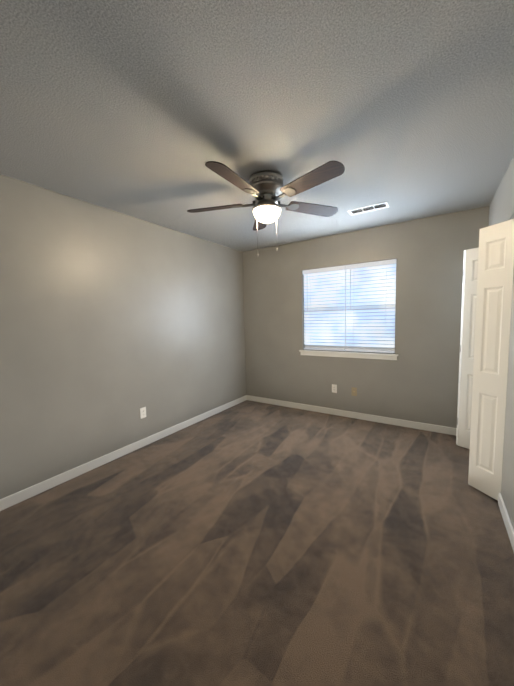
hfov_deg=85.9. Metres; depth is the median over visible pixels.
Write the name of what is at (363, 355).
window sill
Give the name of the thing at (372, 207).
ceiling vent
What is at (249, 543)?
floor
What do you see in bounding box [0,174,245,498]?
wall
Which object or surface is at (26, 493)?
baseboard
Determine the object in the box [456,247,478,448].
closet door
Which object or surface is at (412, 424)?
baseboard
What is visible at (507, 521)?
baseboard
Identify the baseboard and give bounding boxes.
[0,395,246,510]
[247,395,456,435]
[498,493,513,550]
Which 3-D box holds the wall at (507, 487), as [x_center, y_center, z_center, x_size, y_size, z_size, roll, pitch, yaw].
[1.349,0.003,1.204,0.120,2.440,3.967,2,6,33]
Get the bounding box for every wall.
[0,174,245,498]
[243,206,488,427]
[489,156,513,528]
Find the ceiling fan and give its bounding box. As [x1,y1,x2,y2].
[187,160,344,255]
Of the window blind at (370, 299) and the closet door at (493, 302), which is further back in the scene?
the window blind at (370, 299)
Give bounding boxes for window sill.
[299,349,398,359]
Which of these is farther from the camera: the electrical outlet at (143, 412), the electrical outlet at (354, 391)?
the electrical outlet at (354, 391)
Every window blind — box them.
[302,265,345,350]
[345,259,396,352]
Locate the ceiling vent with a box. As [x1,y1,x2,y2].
[347,201,388,214]
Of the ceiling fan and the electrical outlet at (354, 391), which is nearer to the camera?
the ceiling fan
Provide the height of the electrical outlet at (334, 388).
0.115 m
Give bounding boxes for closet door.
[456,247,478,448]
[468,219,513,500]
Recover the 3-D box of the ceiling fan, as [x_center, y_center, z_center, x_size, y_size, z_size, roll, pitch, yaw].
[0.054,-0.975,2.118,1.281,0.589,1.237,2,6,33]
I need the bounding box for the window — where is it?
[305,270,395,350]
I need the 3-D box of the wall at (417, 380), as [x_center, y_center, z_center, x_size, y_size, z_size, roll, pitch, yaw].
[1.490,-0.208,3.561,3.935,2.440,0.160,2,6,33]
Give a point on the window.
(350, 347)
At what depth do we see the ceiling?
1.40 m
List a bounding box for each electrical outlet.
[140,407,145,418]
[332,384,336,392]
[351,387,356,395]
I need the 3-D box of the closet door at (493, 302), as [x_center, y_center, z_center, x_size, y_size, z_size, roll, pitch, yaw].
[1.741,0.145,2.064,0.195,1.962,0.326,2,6,33]
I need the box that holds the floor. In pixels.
[0,400,513,685]
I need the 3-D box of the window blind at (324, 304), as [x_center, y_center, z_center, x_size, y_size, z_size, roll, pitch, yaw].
[0.928,-0.465,3.847,0.599,1.133,0.079,2,6,33]
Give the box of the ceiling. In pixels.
[0,0,513,251]

